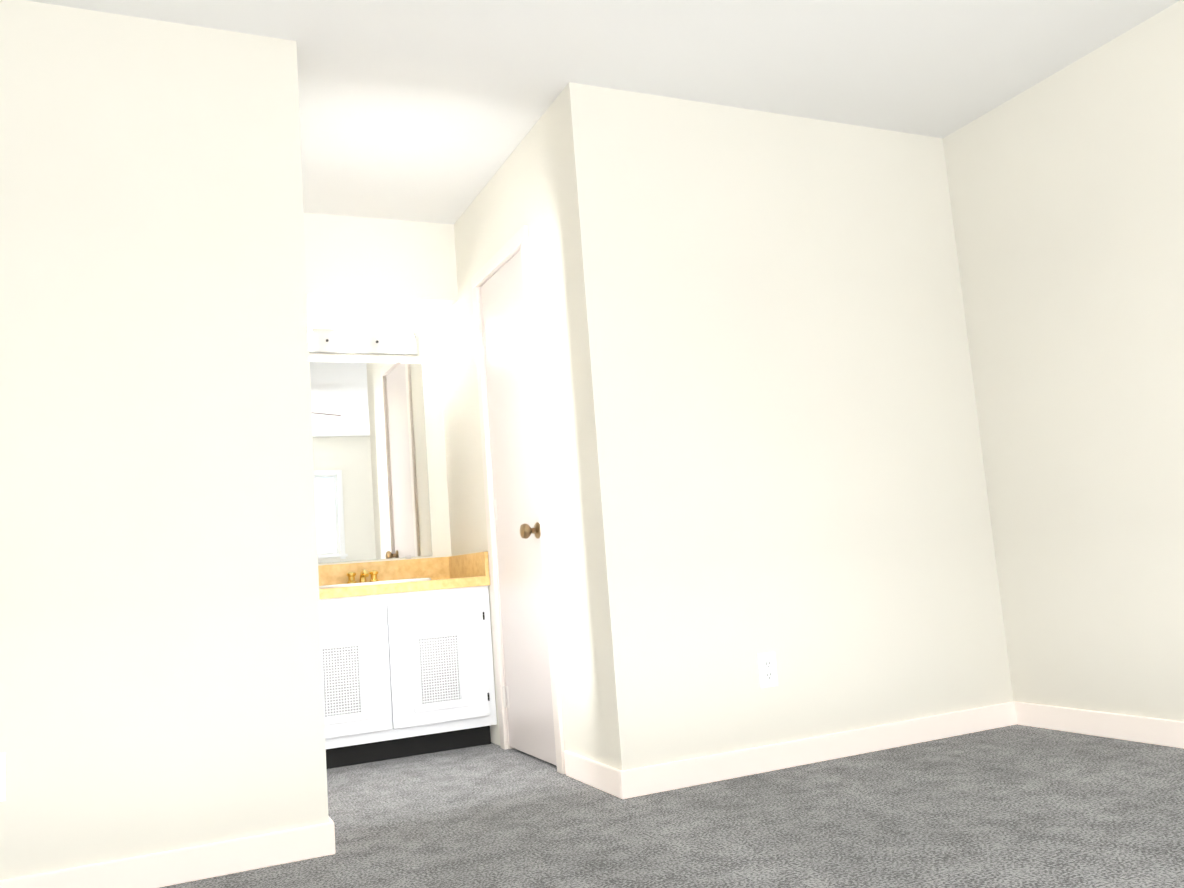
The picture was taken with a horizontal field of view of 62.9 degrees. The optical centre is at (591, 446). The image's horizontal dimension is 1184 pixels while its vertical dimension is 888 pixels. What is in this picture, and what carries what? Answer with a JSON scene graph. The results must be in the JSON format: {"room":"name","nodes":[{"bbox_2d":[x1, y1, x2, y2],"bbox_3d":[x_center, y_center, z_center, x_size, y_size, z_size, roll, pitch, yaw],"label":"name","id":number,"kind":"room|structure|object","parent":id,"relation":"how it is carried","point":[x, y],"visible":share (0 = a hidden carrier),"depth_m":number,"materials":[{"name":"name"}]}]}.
{"room":"empty bedroom","nodes":[
{"label":"empty bedroom","id":0,"kind":"room"},
{"bbox_2d":[0,0,328,879],"bbox_3d":[-2.098,0.097,3.346,1.918,2.440,1.930,-1,-8,-25],"label":"wall","id":1,"kind":"structure","parent":0,"point":[160,662],"depth_m":2.70,"materials":[{"name":"beige paint"}]},
{"bbox_2d":[0,752,5,801],"bbox_3d":[-1.508,0.832,2.422,0.072,0.118,0.010,-1,-8,-25],"label":"electrical outlet","id":2,"kind":"object","parent":1,"relation":"attached to","point":[2,776],"visible":1,"depth_m":2.43,"materials":[{"name":"white plastic"}]},
{"bbox_2d":[0,816,335,887],"bbox_3d":[-1.536,1.121,2.362,1.782,0.088,0.022,-1,-8,-25],"label":"baseboard","id":3,"kind":"structure","parent":1,"relation":"attached to","point":[194,863],"depth_m":2.58,"materials":[{"name":"paint"}]},
{"bbox_2d":[308,316,451,580],"bbox_3d":[-1.177,0.199,4.755,0.927,2.440,0.120,-1,-8,-25],"label":"wall","id":4,"kind":"structure","parent":0,"point":[428,355],"depth_m":4.88,"materials":[{"name":"beige paint"}]},
{"bbox_2d":[308,328,417,354],"bbox_3d":[-1.163,-0.523,4.728,0.660,0.115,0.143,-1,-8,-25],"label":"light bar","id":5,"kind":"object","parent":4,"relation":"attached to","point":[359,341],"visible":0.67,"depth_m":4.77,"materials":[{"name":"white metal"}]},
{"bbox_2d":[310,361,431,562],"bbox_3d":[-1.160,0.068,4.711,0.730,0.986,0.009,-1,-8,-25],"label":"vanity mirror","id":6,"kind":"object","parent":4,"relation":"attached to","point":[370,466],"visible":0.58,"depth_m":4.74,"materials":[{"name":"grey mirror"}]},
{"bbox_2d":[304,213,457,319],"bbox_3d":[-1.157,-0.864,4.665,0.947,0.400,0.380,-1,-8,-25],"label":"wall","id":7,"kind":"structure","parent":0,"point":[362,267],"depth_m":4.55,"materials":[{"name":"beige paint"}]},
{"bbox_2d":[438,82,661,769],"bbox_3d":[-0.329,0.061,4.158,0.120,2.440,1.930,-1,-8,-25],"label":"wall","id":8,"kind":"structure","parent":0,"point":[558,182],"depth_m":3.42,"materials":[{"name":"beige paint"}]},
{"bbox_2d":[479,249,556,765],"bbox_3d":[-0.329,0.241,3.986,0.108,2.017,0.584,-1,-8,-25],"label":"door","id":9,"kind":"structure","parent":8,"relation":"in","point":[527,698],"depth_m":3.99,"materials":[{"name":"paint"}]},
{"bbox_2d":[471,225,565,773],"bbox_3d":[-0.268,0.214,4.012,0.136,2.091,0.702,-1,-8,-25],"label":"door frame","id":10,"kind":"structure","parent":8,"relation":"attached to","point":[505,253],"depth_m":3.82,"materials":[{"name":"paint"}]},
{"bbox_2d":[564,750,611,794],"bbox_3d":[-0.006,1.124,3.339,0.014,0.088,0.430,-1,-8,-25],"label":"baseboard","id":11,"kind":"structure","parent":8,"relation":"attached to","point":[588,771],"depth_m":3.34,"materials":[{"name":"paint"}]},
{"bbox_2d":[27,0,1179,223],"bbox_3d":[0.068,-1.531,1.892,4.702,0.100,6.790,-1,-8,-25],"label":"ceiling","id":12,"kind":"structure","parent":0,"point":[423,110],"depth_m":3.34,"materials":[{"name":"paint"}]},
{"bbox_2d":[160,724,1183,887],"bbox_3d":[0.260,0.983,1.584,4.702,0.100,6.790,-1,-8,-25],"label":"floor","id":13,"kind":"structure","parent":0,"point":[1017,806],"depth_m":2.70,"materials":[{"name":"carpet"}]},
{"bbox_2d":[318,551,496,768],"bbox_3d":[-0.965,0.935,4.325,0.921,0.846,0.613,-1,-8,-25],"label":"bathroom vanity","id":14,"kind":"object","parent":13,"relation":"on","point":[407,661],"visible":0.81,"depth_m":4.13,"materials":[{"name":"white wood"}]},
{"bbox_2d":[606,88,1013,762],"bbox_3d":[0.899,-0.085,3.736,1.707,2.440,0.120,-1,-8,-25],"label":"wall","id":15,"kind":"structure","parent":0,"point":[760,426],"depth_m":3.61,"materials":[{"name":"beige paint"}]},
{"bbox_2d":[757,652,777,687],"bbox_3d":[0.618,0.784,3.399,0.072,0.118,0.010,-1,-8,-25],"label":"electrical outlet","id":16,"kind":"object","parent":15,"relation":"attached to","point":[767,667],"visible":1,"depth_m":3.40,"materials":[{"name":"white plastic"}]},
{"bbox_2d":[608,701,1015,798],"bbox_3d":[0.876,1.072,3.469,1.729,0.088,0.022,-1,-8,-25],"label":"baseboard","id":17,"kind":"structure","parent":15,"relation":"attached to","point":[646,780],"depth_m":3.40,"materials":[{"name":"paint"}]},
{"bbox_2d":[943,0,1183,720],"bbox_3d":[2.617,-0.445,1.878,0.120,2.440,4.980,-1,-8,-25],"label":"wall","id":18,"kind":"structure","parent":0,"point":[1066,187],"depth_m":3.53,"materials":[{"name":"beige paint"}]},
{"bbox_2d":[1016,702,1183,748],"bbox_3d":[2.646,0.720,1.707,0.014,0.088,4.740,-1,-8,-25],"label":"baseboard","id":19,"kind":"structure","parent":18,"relation":"attached to","point":[1164,732],"depth_m":3.47,"materials":[{"name":"paint"}]}
]}

